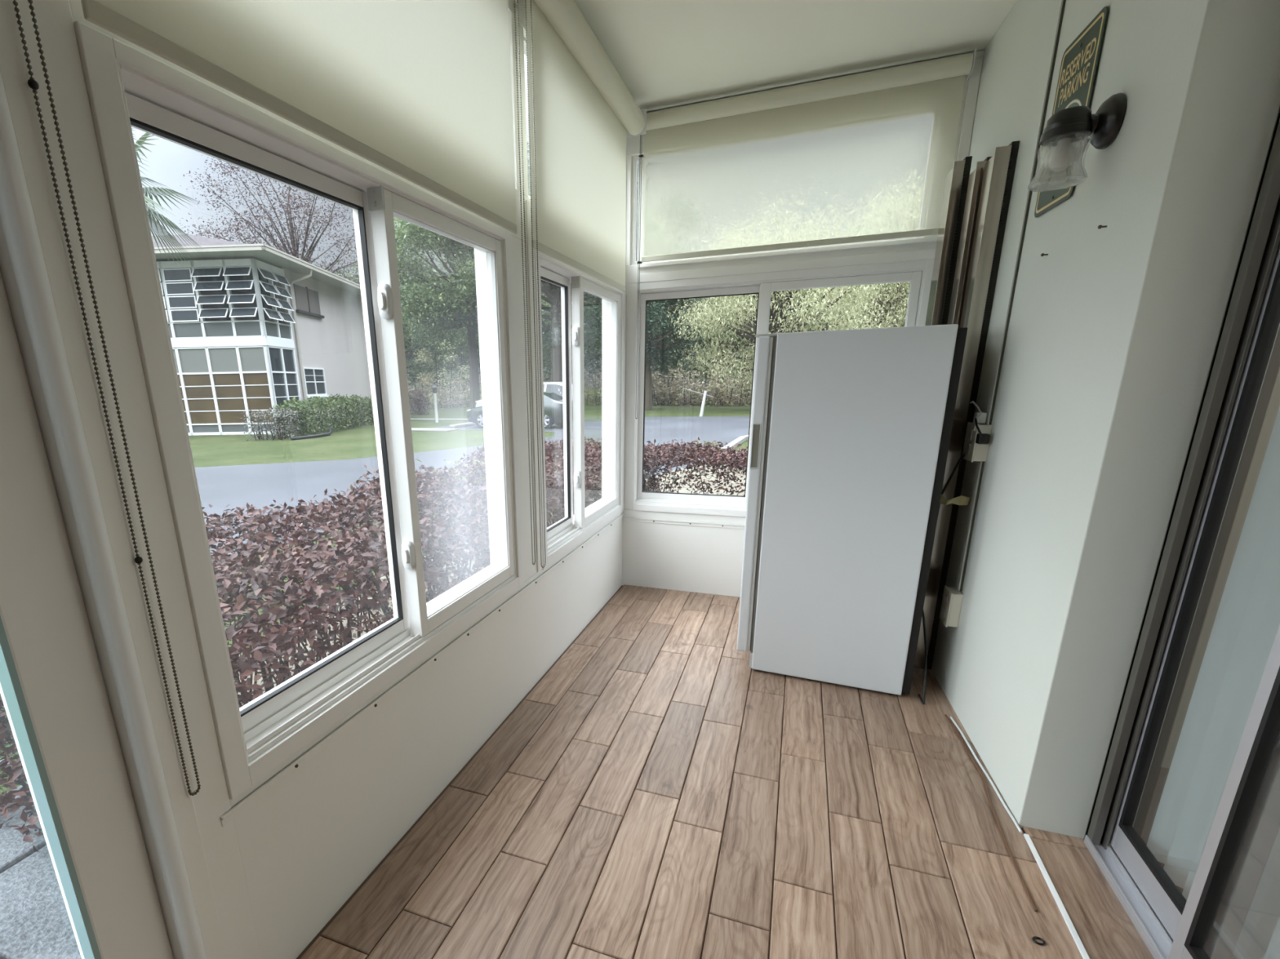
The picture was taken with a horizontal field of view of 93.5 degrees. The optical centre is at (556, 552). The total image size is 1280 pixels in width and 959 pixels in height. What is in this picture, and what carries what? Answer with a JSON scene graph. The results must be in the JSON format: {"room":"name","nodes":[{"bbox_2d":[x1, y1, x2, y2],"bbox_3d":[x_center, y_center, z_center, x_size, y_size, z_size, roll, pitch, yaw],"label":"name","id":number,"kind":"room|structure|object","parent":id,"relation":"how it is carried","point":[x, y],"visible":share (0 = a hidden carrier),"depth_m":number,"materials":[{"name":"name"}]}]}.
{"room":"sunroom","nodes":[
{"label":"sunroom","id":0,"kind":"room"},
{"bbox_2d":[0,706,26,795],"bbox_3d":[-3.500,1.199,1.744,2.240,0.178,3.900,5,17,21],"label":"ground","id":1,"kind":"structure","parent":0,"point":[9,745],"depth_m":2.37,"materials":[{"name":"plant"}]},
{"bbox_2d":[0,707,21,791],"bbox_3d":[-3.123,0.934,2.308,2.022,0.206,2.296,5,17,21],"label":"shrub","id":2,"kind":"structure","parent":1,"relation":"on","point":[15,753],"depth_m":2.47,"materials":[{"name":"brown plant"}]},
{"bbox_2d":[0,758,81,958],"bbox_3d":[-2.038,1.352,0.978,2.066,0.185,2.706,5,17,21],"label":"pavement","id":3,"kind":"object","parent":1,"relation":"on","point":[35,923],"visible":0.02,"depth_m":1.76,"materials":[{"name":"grey concrete"}]},
{"bbox_2d":[0,0,626,958],"bbox_3d":[-0.496,-0.355,1.340,0.112,2.570,4.709,5,17,21],"label":"wall","id":4,"kind":"structure","parent":0,"point":[264,883],"depth_m":1.15,"materials":[{"name":"paint"}]},
{"bbox_2d":[0,71,206,958],"bbox_3d":[-0.910,0.089,0.356,0.124,2.170,1.157,5,17,21],"label":"door","id":5,"kind":"structure","parent":4,"relation":"in","point":[72,691],"depth_m":0.86,"materials":[{"name":"white metal"}]},
{"bbox_2d":[13,0,200,795],"bbox_3d":[-0.638,-0.513,0.756,0.010,1.934,0.025,8,18,29],"label":"chain","id":6,"kind":"object","parent":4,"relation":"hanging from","point":[32,83],"visible":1,"depth_m":0.83,"materials":[{"name":"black metal"}]},
{"bbox_2d":[73,20,524,799],"bbox_3d":[-0.425,-0.291,1.542,0.109,1.203,1.300,5,17,21],"label":"window","id":7,"kind":"structure","parent":4,"relation":"in","point":[127,87],"depth_m":1.29,"materials":[{"name":"white plastic"}]},
{"bbox_2d":[80,0,535,564],"bbox_3d":[-0.338,-0.695,1.358,0.136,1.892,1.309,5,17,21],"label":"roller shade","id":8,"kind":"object","parent":7,"relation":"attached to","point":[420,91],"visible":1,"depth_m":1.25,"materials":[{"name":"beige fabric"}]},
{"bbox_2d":[220,513,623,826],"bbox_3d":[-0.110,0.139,2.315,0.009,0.022,2.735,5,17,21],"label":"trim","id":9,"kind":"structure","parent":4,"relation":"attached to","point":[252,797],"depth_m":1.48,"materials":[{"name":"paint"}]},
{"bbox_2d":[524,36,530,198],"bbox_3d":[0.092,-1.618,2.548,0.035,0.485,1.239,5,17,21],"label":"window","id":10,"kind":"structure","parent":4,"relation":"in","point":[525,41],"depth_m":2.02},
{"bbox_2d":[534,248,626,569],"bbox_3d":[0.109,-0.669,2.833,0.109,1.203,1.214,5,17,21],"label":"window","id":11,"kind":"structure","parent":4,"relation":"in","point":[561,537],"depth_m":2.80,"materials":[{"name":"white plastic"}]},
{"bbox_2d":[524,0,646,568],"bbox_3d":[0.145,-1.010,2.523,0.141,1.892,1.249,5,17,21],"label":"roller shade","id":12,"kind":"object","parent":11,"relation":"attached to","point":[582,113],"visible":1,"depth_m":2.23,"materials":[{"name":"beige fabric"}]},
{"bbox_2d":[188,386,751,653],"bbox_3d":[5.447,-16.921,65.668,220.000,0.300,210.000,5,17,21],"label":"ground","id":13,"kind":"structure","parent":0,"point":[358,442],"depth_m":18.63,"materials":[{"name":"green plant"}]},
{"bbox_2d":[131,128,205,269],"bbox_3d":[-9.733,-5.920,13.453,3.547,7.921,3.772,-7,17,-20],"label":"palm tree","id":14,"kind":"object","parent":13,"relation":"on","point":[144,136],"visible":0.09,"depth_m":13.67,"materials":[{"name":"green plant"}]},
{"bbox_2d":[151,234,371,435],"bbox_3d":[-17.058,-9.875,27.084,15.420,8.150,13.120,0,16,3],"label":"house","id":15,"kind":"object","parent":13,"relation":"on","point":[255,327],"visible":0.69,"depth_m":22.06,"materials":[{"name":"paint"}]},
{"bbox_2d":[293,284,309,311],"bbox_3d":[-10.390,-10.322,24.280,0.030,0.960,1.070,0,16,3],"label":"shutter","id":16,"kind":"object","parent":15,"relation":"hanging from","point":[300,291],"depth_m":24.25,"materials":[{"name":"grey"}]},
{"bbox_2d":[307,288,320,315],"bbox_3d":[-10.336,-10.635,25.375,0.030,0.960,1.050,0,16,3],"label":"shutter","id":17,"kind":"object","parent":15,"relation":"hanging from","point":[313,303],"depth_m":25.35,"materials":[{"name":"grey"}]},
{"bbox_2d":[179,155,359,284],"bbox_3d":[-16.045,-17.071,37.786,12.721,16.303,12.360,12,21,39],"label":"bare tree","id":18,"kind":"object","parent":13,"relation":"on","point":[292,237],"visible":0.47,"depth_m":35.18,"materials":[{"name":"red plant"}]},
{"bbox_2d":[240,405,301,440],"bbox_3d":[-9.516,-4.334,19.988,1.743,1.125,1.554,0,16,3],"label":"shrub","id":19,"kind":"object","parent":13,"relation":"on","point":[259,435],"visible":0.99,"depth_m":19.86,"materials":[{"name":"green plant"}]},
{"bbox_2d":[290,426,332,439],"bbox_3d":[-8.279,-4.077,20.451,0.383,0.285,2.146,3,17,16],"label":"drain pipe","id":20,"kind":"object","parent":13,"relation":"on","point":[330,432],"visible":1,"depth_m":20.12,"materials":[{"name":"grey plastic"}]},
{"bbox_2d":[270,394,373,437],"bbox_3d":[-8.949,-5.593,23.974,1.663,1.476,7.577,0,16,3],"label":"hedge","id":21,"kind":"object","parent":13,"relation":"on","point":[322,404],"visible":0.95,"depth_m":22.44,"materials":[{"name":"green plant"}]},
{"bbox_2d":[320,248,478,395],"bbox_3d":[-14.344,-19.140,50.855,14.738,13.449,14.197,-8,17,-21],"label":"tree","id":22,"kind":"object","parent":13,"relation":"on","point":[408,346],"visible":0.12,"depth_m":50.54,"materials":[{"name":"green plant"}]},
{"bbox_2d":[408,390,430,415],"bbox_3d":[-8.021,-8.650,34.566,1.301,1.527,1.289,5,17,21],"label":"shrub","id":23,"kind":"object","parent":13,"relation":"on","point":[420,410],"visible":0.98,"depth_m":34.42,"materials":[{"name":"plant"}]},
{"bbox_2d":[407,374,460,408],"bbox_3d":[-9.653,-11.853,44.156,6.134,2.811,3.662,10,19,34],"label":"shrub","id":24,"kind":"object","parent":13,"relation":"on","point":[425,379],"visible":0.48,"depth_m":43.89,"materials":[{"name":"green plant"}]},
{"bbox_2d":[411,427,457,431],"bbox_3d":[-5.090,-4.667,22.715,2.600,0.050,0.800,5,17,21],"label":"concrete slab","id":25,"kind":"object","parent":13,"relation":"on","point":[412,428],"visible":0.56,"depth_m":22.32,"materials":[{"name":"white concrete"}]},
{"bbox_2d":[431,384,438,422],"bbox_3d":[-5.489,-6.727,27.042,0.316,1.660,0.316,5,17,21],"label":"lamp post","id":26,"kind":"object","parent":13,"relation":"on","point":[434,387],"visible":1,"depth_m":26.97,"materials":[{"name":"grey"}]},
{"bbox_2d":[405,311,469,399],"bbox_3d":[-13.390,-22.713,66.871,12.068,11.431,12.527,11,20,37],"label":"tree","id":27,"kind":"object","parent":13,"relation":"on","point":[441,365],"visible":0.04,"depth_m":67.07,"materials":[{"name":"green plant"}]},
{"bbox_2d":[410,418,467,420],"bbox_3d":[-5.477,-6.404,28.814,7.000,0.070,0.300,5,17,21],"label":"edging","id":28,"kind":"object","parent":13,"relation":"on","point":[411,419],"visible":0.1,"depth_m":28.70,"materials":[{"name":"white concrete"}]},
{"bbox_2d":[409,340,480,405],"bbox_3d":[-9.248,-14.726,48.977,5.445,5.287,6.643,-6,17,-18],"label":"shrub","id":29,"kind":"object","parent":13,"relation":"on","point":[447,348],"visible":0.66,"depth_m":48.58,"materials":[{"name":"green plant"}]},
{"bbox_2d":[356,180,548,408],"bbox_3d":[-5.879,-16.896,38.828,13.167,14.999,13.239,-7,17,-21],"label":"oak tree","id":30,"kind":"object","parent":13,"relation":"on","point":[442,307],"visible":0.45,"depth_m":36.74,"materials":[{"name":"green plant"}]},
{"bbox_2d":[438,377,481,407],"bbox_3d":[-7.393,-12.318,46.051,3.295,2.530,5.521,-13,20,-35],"label":"shrub","id":31,"kind":"object","parent":13,"relation":"on","point":[461,401],"visible":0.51,"depth_m":45.76,"materials":[{"name":"green plant"}]},
{"bbox_2d":[457,374,481,407],"bbox_3d":[-5.080,-12.225,45.133,3.662,2.811,6.134,14,22,43],"label":"shrub","id":32,"kind":"object","parent":13,"relation":"on","point":[468,392],"visible":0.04,"depth_m":44.03,"materials":[{"name":"green plant"}]},
{"bbox_2d":[195,416,749,563],"bbox_3d":[-0.386,-1.780,12.476,38.000,0.112,34.900,5,17,21],"label":"road","id":33,"kind":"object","parent":13,"relation":"on","point":[234,486],"visible":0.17,"depth_m":12.18,"materials":[{"name":"grey asphalt"}]},
{"bbox_2d":[449,422,475,428],"bbox_3d":[-3.726,-5.177,24.244,0.250,0.120,2.000,5,17,21],"label":"wheel stop","id":34,"kind":"object","parent":33,"relation":"on","point":[464,424],"visible":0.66,"depth_m":23.87,"materials":[{"name":"concrete"}]},
{"bbox_2d":[466,391,573,429],"bbox_3d":[-1.307,-5.514,23.032,4.340,1.383,1.826,5,17,21],"label":"car","id":35,"kind":"object","parent":33,"relation":"on","point":[553,402],"visible":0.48,"depth_m":21.88,"materials":[{"name":"grey paint"}]},
{"bbox_2d":[475,382,572,423],"bbox_3d":[-1.213,-6.456,25.744,4.534,1.716,1.984,5,17,21],"label":"car","id":36,"kind":"object","parent":33,"relation":"on","point":[551,387],"visible":0.04,"depth_m":24.40,"materials":[{"name":"grey paint"}]},
{"bbox_2d":[428,326,547,397],"bbox_3d":[-5.727,-18.487,52.634,11.790,10.759,11.358,-4,16,-8],"label":"tree","id":37,"kind":"object","parent":13,"relation":"on","point":[465,357],"visible":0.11,"depth_m":51.26,"materials":[{"name":"green plant"}]},
{"bbox_2d":[237,449,746,705],"bbox_3d":[2.782,-0.491,7.619,6.400,0.066,14.100,5,17,21],"label":"planting bed","id":38,"kind":"object","parent":13,"relation":"on","point":[682,490],"depth_m":8.86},
{"bbox_2d":[0,436,662,852],"bbox_3d":[-0.569,0.010,3.996,1.655,1.216,5.189,5,17,21],"label":"hedge","id":39,"kind":"object","parent":38,"relation":"on","point":[364,552],"visible":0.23,"depth_m":2.40,"materials":[{"name":"orange plant"}]},
{"bbox_2d":[584,436,747,503],"bbox_3d":[1.844,-0.399,5.238,3.668,1.191,1.183,5,17,21],"label":"hedge","id":40,"kind":"object","parent":38,"relation":"on","point":[711,456],"visible":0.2,"depth_m":5.15,"materials":[{"name":"orange plant"}]},
{"bbox_2d":[478,293,589,382],"bbox_3d":[-2.413,-25.248,67.937,16.948,15.466,16.327,-15,21,-40],"label":"tree","id":41,"kind":"object","parent":13,"relation":"on","point":[544,365],"visible":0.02,"depth_m":66.91,"materials":[{"name":"green plant"}]},
{"bbox_2d":[442,128,638,382],"bbox_3d":[0.129,-16.766,35.978,13.556,16.076,14.541,-5,16,-12],"label":"oak tree","id":42,"kind":"object","parent":13,"relation":"on","point":[553,292],"visible":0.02,"depth_m":36.31,"materials":[{"name":"green plant"}]},
{"bbox_2d":[542,373,551,382],"bbox_3d":[-1.494,-12.045,44.243,6.134,2.811,3.662,-7,17,-20],"label":"shrub","id":43,"kind":"object","parent":13,"relation":"on","point":[544,377],"visible":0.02,"depth_m":43.92,"materials":[{"name":"green plant"}]},
{"bbox_2d":[541,283,601,400],"bbox_3d":[2.467,-20.131,54.295,14.001,12.776,13.488,6,17,23],"label":"tree","id":44,"kind":"object","parent":13,"relation":"on","point":[589,354],"visible":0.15,"depth_m":52.77,"materials":[{"name":"green plant"}]},
{"bbox_2d":[548,371,599,404],"bbox_3d":[1.511,-12.145,44.374,3.662,2.811,6.134,12,20,39],"label":"shrub","id":45,"kind":"object","parent":13,"relation":"on","point":[585,375],"visible":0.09,"depth_m":44.61,"materials":[{"name":"green plant"}]},
{"bbox_2d":[542,211,686,350],"bbox_3d":[4.785,-19.324,47.248,13.446,14.651,12.899,9,19,32],"label":"oak tree","id":46,"kind":"object","parent":13,"relation":"on","point":[637,211],"visible":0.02,"depth_m":46.46,"materials":[{"name":"green plant"}]},
{"bbox_2d":[584,365,653,405],"bbox_3d":[4.334,-11.929,42.988,6.748,3.092,4.028,-2,16,-4],"label":"shrub","id":47,"kind":"object","parent":13,"relation":"on","point":[595,385],"visible":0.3,"depth_m":42.57,"materials":[{"name":"green plant"}]},
{"bbox_2d":[583,257,696,388],"bbox_3d":[7.540,-25.873,67.063,19.174,16.811,18.503,-7,17,-19],"label":"tree","id":48,"kind":"object","parent":13,"relation":"on","point":[589,367],"visible":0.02,"depth_m":66.19,"materials":[{"name":"green plant"}]},
{"bbox_2d":[583,210,719,409],"bbox_3d":[5.287,-14.279,33.878,9.428,12.242,9.326,5,17,21],"label":"pine tree","id":49,"kind":"object","parent":13,"relation":"on","point":[655,323],"visible":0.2,"depth_m":33.77,"materials":[{"name":"green plant"}]},
{"bbox_2d":[587,297,749,397],"bbox_3d":[10.276,-20.002,52.102,14.197,13.449,14.738,4,17,17],"label":"tree","id":50,"kind":"object","parent":13,"relation":"on","point":[714,335],"visible":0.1,"depth_m":52.06,"materials":[{"name":"green plant"}]},
{"bbox_2d":[651,369,688,404],"bbox_3d":[6.524,-11.631,42.206,6.134,2.811,3.662,9,19,32],"label":"shrub","id":51,"kind":"object","parent":13,"relation":"on","point":[655,373],"visible":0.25,"depth_m":41.13,"materials":[{"name":"green plant"}]},
{"bbox_2d":[651,364,715,405],"bbox_3d":[8.102,-11.266,40.384,4.028,3.092,6.748,-9,18,-25],"label":"shrub","id":52,"kind":"object","parent":13,"relation":"on","point":[680,375],"visible":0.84,"depth_m":39.93,"materials":[{"name":"green plant"}]},
{"bbox_2d":[682,387,713,416],"bbox_3d":[6.550,-6.922,27.721,1.460,1.407,0.150,5,17,21],"label":"marker post","id":53,"kind":"object","parent":13,"relation":"on","point":[704,392],"visible":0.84,"depth_m":27.60,"materials":[{"name":"white"}]},
{"bbox_2d":[664,369,742,405],"bbox_3d":[9.769,-11.160,40.528,5.828,2.670,3.478,0,16,3],"label":"shrub","id":54,"kind":"object","parent":13,"relation":"on","point":[713,378],"visible":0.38,"depth_m":40.40,"materials":[{"name":"green plant"}]},
{"bbox_2d":[670,311,753,393],"bbox_3d":[18.313,-25.533,65.088,19.174,16.811,18.503,1,16,7],"label":"tree","id":55,"kind":"object","parent":13,"relation":"on","point":[739,312],"visible":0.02,"depth_m":65.66,"materials":[{"name":"green plant"}]},
{"bbox_2d":[692,435,748,466],"bbox_3d":[8.723,-3.083,16.055,14.195,0.100,5.094,-6,17,-17],"label":"kerb","id":56,"kind":"object","parent":13,"relation":"on","point":[741,439],"visible":0.2,"depth_m":15.40,"materials":[{"name":"concrete"}]},
{"bbox_2d":[696,364,751,406],"bbox_3d":[11.076,-10.837,38.872,3.845,2.951,6.441,7,18,26],"label":"shrub","id":57,"kind":"object","parent":13,"relation":"on","point":[719,398],"visible":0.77,"depth_m":38.11,"materials":[{"name":"green plant"}]},
{"bbox_2d":[722,361,751,405],"bbox_3d":[12.993,-10.613,37.733,4.028,3.092,6.748,-5,16,-12],"label":"shrub","id":58,"kind":"object","parent":13,"relation":"on","point":[748,384],"visible":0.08,"depth_m":38.81,"materials":[{"name":"green plant"}]},
{"bbox_2d":[698,288,866,396],"bbox_3d":[17.833,-20.086,50.673,15.474,14.121,14.907,6,18,25],"label":"tree","id":59,"kind":"object","parent":13,"relation":"on","point":[728,333],"visible":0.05,"depth_m":50.31,"materials":[{"name":"green plant"}]},
{"bbox_2d":[657,281,909,397],"bbox_3d":[10.934,-12.242,29.295,12.354,10.599,11.598,9,19,31],"label":"willow tree","id":60,"kind":"object","parent":13,"relation":"on","point":[781,303],"visible":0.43,"depth_m":29.19,"materials":[{"name":"green plant"}]},
{"bbox_2d":[791,283,909,331],"bbox_3d":[24.529,-19.639,47.443,16.211,14.794,15.617,-8,17,-23],"label":"tree","id":61,"kind":"object","parent":13,"relation":"on","point":[888,283],"visible":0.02,"depth_m":45.58,"materials":[{"name":"green plant"}]},
{"bbox_2d":[803,281,910,329],"bbox_3d":[21.083,-16.175,36.426,13.511,13.872,11.958,-10,18,-30],"label":"willow tree","id":62,"kind":"object","parent":13,"relation":"on","point":[900,304],"visible":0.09,"depth_m":35.44,"materials":[{"name":"green plant"}]},
{"bbox_2d":[296,584,1183,958],"bbox_3d":[1.871,1.078,0.719,5.260,0.140,4.900,5,17,21],"label":"floor","id":63,"kind":"structure","parent":0,"point":[656,793],"depth_m":1.63,"materials":[{"name":"brown wood"}]},
{"bbox_2d":[737,324,968,695],"bbox_3d":[1.170,-0.194,2.502,0.666,1.358,0.602,6,18,25],"label":"panel","id":64,"kind":"object","parent":63,"relation":"on","point":[851,429],"visible":1,"depth_m":2.21,"materials":[{"name":"white"}]},
{"bbox_2d":[917,453,965,704],"bbox_3d":[1.430,0.099,2.229,0.089,0.932,0.248,5,17,21],"label":"extension cord","id":65,"kind":"object","parent":63,"relation":"on","point":[922,700],"visible":0.66,"depth_m":2.28,"materials":[{"name":"black plastic"}]},
{"bbox_2d":[924,155,972,325],"bbox_3d":[1.588,-0.560,2.592,0.058,1.997,0.113,4,17,18],"label":"track","id":66,"kind":"object","parent":63,"relation":"on","point":[956,185],"visible":0.3,"depth_m":2.37,"materials":[{"name":"metal"}]},
{"bbox_2d":[946,156,991,328],"bbox_3d":[1.559,-0.482,2.419,0.052,1.942,0.083,4,17,18],"label":"track","id":67,"kind":"object","parent":63,"relation":"on","point":[975,177],"visible":0.08,"depth_m":2.21,"materials":[{"name":"metal"}]},
{"bbox_2d":[950,716,1022,833],"bbox_3d":[1.345,0.679,1.888,0.010,0.007,0.597,4,17,17],"label":"cable","id":68,"kind":"object","parent":63,"relation":"on","point":[951,717],"visible":1,"depth_m":1.83,"materials":[{"name":"white plastic"}]},
{"bbox_2d":[944,714,1037,912],"bbox_3d":[1.276,0.713,1.772,0.032,0.006,0.890,5,17,20],"label":"cable","id":69,"kind":"object","parent":63,"relation":"on","point":[945,715],"visible":1,"depth_m":1.65,"materials":[{"name":"brown plastic"}]},
{"bbox_2d":[1031,936,1045,946],"bbox_3d":[1.056,0.852,1.306,0.025,0.004,0.021,5,17,21],"label":"washer","id":70,"kind":"object","parent":63,"relation":"on","point":[1033,938],"visible":1,"depth_m":1.30,"materials":[{"name":"black metal"}]},
{"bbox_2d":[573,0,1017,112],"bbox_3d":[0.271,-1.567,0.628,1.910,0.120,4.740,5,17,21],"label":"ceiling","id":71,"kind":"structure","parent":0,"point":[668,54],"depth_m":2.32,"materials":[{"name":"paint"}]},
{"bbox_2d":[622,75,968,597],"bbox_3d":[1.152,-0.886,3.086,1.629,2.570,0.100,5,17,21],"label":"wall","id":72,"kind":"structure","parent":0,"point":[680,557],"depth_m":3.41,"materials":[{"name":"paint"}]},
{"bbox_2d":[622,517,745,528],"bbox_3d":[1.103,-0.132,3.266,1.525,0.024,0.009,5,17,21],"label":"trim","id":73,"kind":"structure","parent":72,"relation":"attached to","point":[625,519],"depth_m":3.41,"materials":[{"name":"paint"}]},
{"bbox_2d":[631,154,923,265],"bbox_3d":[1.026,-1.720,2.880,1.355,0.512,0.035,5,17,21],"label":"window","id":74,"kind":"structure","parent":72,"relation":"in","point":[634,158],"depth_m":3.08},
{"bbox_2d":[632,258,934,516],"bbox_3d":[1.095,-0.794,3.132,1.376,1.230,0.109,5,17,21],"label":"window","id":75,"kind":"structure","parent":72,"relation":"in","point":[918,273],"depth_m":3.07,"materials":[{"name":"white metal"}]},
{"bbox_2d":[635,48,976,418],"bbox_3d":[1.062,-1.376,2.859,1.373,1.445,0.115,5,17,21],"label":"roller shade","id":76,"kind":"object","parent":75,"relation":"attached to","point":[866,157],"visible":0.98,"depth_m":2.72,"materials":[{"name":"beige fabric"}]},
{"bbox_2d":[637,235,937,282],"bbox_3d":[1.073,-1.413,2.898,1.390,0.090,0.018,5,17,21],"label":"trim","id":77,"kind":"structure","parent":72,"relation":"attached to","point":[926,254],"depth_m":2.87,"materials":[{"name":"paint"}]},
{"bbox_2d":[646,49,985,160],"bbox_3d":[1.058,-1.719,2.811,1.495,0.806,0.024,5,17,21],"label":"trim","id":78,"kind":"structure","parent":72,"relation":"attached to","point":[975,77],"depth_m":2.50,"materials":[{"name":"paint"}]},
{"bbox_2d":[931,0,1279,838],"bbox_3d":[1.046,-0.216,0.737,0.243,2.570,4.800,5,17,21],"label":"wall","id":79,"kind":"structure","parent":0,"point":[1113,333],"depth_m":1.47,"materials":[{"name":"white paint"}]},
{"bbox_2d":[939,585,963,627],"bbox_3d":[1.501,0.208,2.269,0.045,0.136,0.096,5,17,21],"label":"outlet box","id":80,"kind":"object","parent":79,"relation":"attached to","point":[952,601],"visible":1,"depth_m":2.24,"materials":[{"name":"beige plastic"}]},
{"bbox_2d":[942,607,945,617],"bbox_3d":[1.482,0.231,2.283,0.002,0.036,0.028,4,17,18],"label":"socket","id":81,"kind":"object","parent":80,"relation":"attached to","point":[943,608],"depth_m":2.28,"materials":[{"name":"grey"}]},
{"bbox_2d":[943,594,947,604],"bbox_3d":[1.481,0.181,2.269,0.002,0.036,0.028,4,17,18],"label":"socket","id":82,"kind":"object","parent":80,"relation":"attached to","point":[945,597],"depth_m":2.27,"materials":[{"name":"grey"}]},
{"bbox_2d":[939,494,969,505],"bbox_3d":[1.471,-0.198,2.238,0.040,0.042,0.128,-11,19,-32],"label":"tape strip","id":83,"kind":"object","parent":79,"relation":"attached to","point":[960,500],"visible":0.78,"depth_m":2.21,"materials":[{"name":"beige"}]},
{"bbox_2d":[914,140,1019,669],"bbox_3d":[1.549,-0.453,2.308,0.068,1.947,0.103,4,17,18],"label":"track","id":84,"kind":"object","parent":79,"relation":"attached to","point":[999,170],"visible":0.89,"depth_m":2.18,"materials":[{"name":"metal"}]},
{"bbox_2d":[962,422,992,462],"bbox_3d":[1.493,-0.392,2.118,0.050,0.131,0.116,5,17,21],"label":"outlet box","id":85,"kind":"object","parent":79,"relation":"attached to","point":[974,451],"visible":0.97,"depth_m":2.08,"materials":[{"name":"beige plastic"}]},
{"bbox_2d":[965,443,969,453],"bbox_3d":[1.472,-0.369,2.134,0.002,0.036,0.028,4,17,18],"label":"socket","id":86,"kind":"object","parent":85,"relation":"attached to","point":[967,446],"depth_m":2.13,"materials":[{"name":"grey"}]},
{"bbox_2d":[968,429,972,439],"bbox_3d":[1.471,-0.418,2.120,0.002,0.036,0.028,4,17,18],"label":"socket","id":87,"kind":"object","parent":85,"relation":"attached to","point":[970,432],"depth_m":2.12,"materials":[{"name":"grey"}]},
{"bbox_2d":[969,400,986,431],"bbox_3d":[1.487,-0.483,2.107,0.037,0.098,0.129,5,17,21],"label":"power adapter","id":88,"kind":"object","parent":85,"relation":"attached to","point":[980,416],"visible":0.97,"depth_m":2.07,"materials":[{"name":"white plastic"}]},
{"bbox_2d":[974,417,990,444],"bbox_3d":[1.455,-0.412,2.037,0.046,0.085,0.074,5,17,21],"label":"plug","id":89,"kind":"object","parent":85,"relation":"attached to","point":[981,438],"visible":1,"depth_m":2.03,"materials":[{"name":"black plastic"}]},
{"bbox_2d":[956,0,1066,591],"bbox_3d":[1.493,-0.842,1.963,0.012,2.046,0.036,5,17,21],"label":"cable raceway","id":90,"kind":"object","parent":79,"relation":"attached to","point":[1061,3],"visible":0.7,"depth_m":1.93,"materials":[{"name":"green paint"}]},
{"bbox_2d":[1023,833,1089,958],"bbox_3d":[0.729,1.141,0.313,0.011,0.006,2.900,5,17,21],"label":"trim","id":91,"kind":"structure","parent":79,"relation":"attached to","point":[1077,940],"depth_m":1.40,"materials":[{"name":"white plastic"}]},
{"bbox_2d":[1034,5,1108,217],"bbox_3d":[1.413,-1.191,1.651,0.006,0.428,0.250,4,17,18],"label":"parking sign","id":92,"kind":"object","parent":79,"relation":"attached to","point":[1080,60],"visible":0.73,"depth_m":1.61,"materials":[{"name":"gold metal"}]},
{"bbox_2d":[1027,92,1127,191],"bbox_3d":[1.265,-1.001,1.460,0.154,0.186,0.119,5,17,21],"label":"wall lamp","id":93,"kind":"object","parent":79,"relation":"attached to","point":[1064,141],"visible":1,"depth_m":1.43,"materials":[{"name":"black metal"}]},
{"bbox_2d":[1027,132,1091,191],"bbox_3d":[1.249,-0.966,1.477,0.118,0.111,0.118,5,17,21],"label":"shade","id":94,"kind":"object","parent":93,"relation":"on","point":[1061,156],"depth_m":1.45,"materials":[{"name":"clear glass"}]},
{"bbox_2d":[1097,225,1106,229],"bbox_3d":[1.308,-0.779,1.427,0.021,0.009,0.009,5,17,21],"label":"screw","id":95,"kind":"object","parent":79,"relation":"attached to","point":[1099,226],"visible":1,"depth_m":1.43,"materials":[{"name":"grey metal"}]},
{"bbox_2d":[1083,106,1279,958],"bbox_3d":[0.888,0.154,-0.021,0.110,2.080,2.938,5,17,21],"label":"door","id":96,"kind":"structure","parent":79,"relation":"in","point":[1245,364],"depth_m":1.25,"materials":[{"name":"metal"}]},
{"bbox_2d":[1146,406,1279,958],"bbox_3d":[1.218,-0.019,0.555,0.080,2.015,1.500,5,17,21],"label":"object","id":97,"kind":"object","parent":79,"relation":"attached to","point":[1246,623],"visible":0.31,"depth_m":1.27,"materials":[{"name":"white"}]},
{"bbox_2d":[1160,367,1279,768],"bbox_3d":[2.521,0.060,-0.577,3.490,2.700,3.800,5,17,21],"label":"wall","id":98,"kind":"structure","parent":0,"point":[1273,406],"depth_m":1.69,"materials":[{"name":"grey"}]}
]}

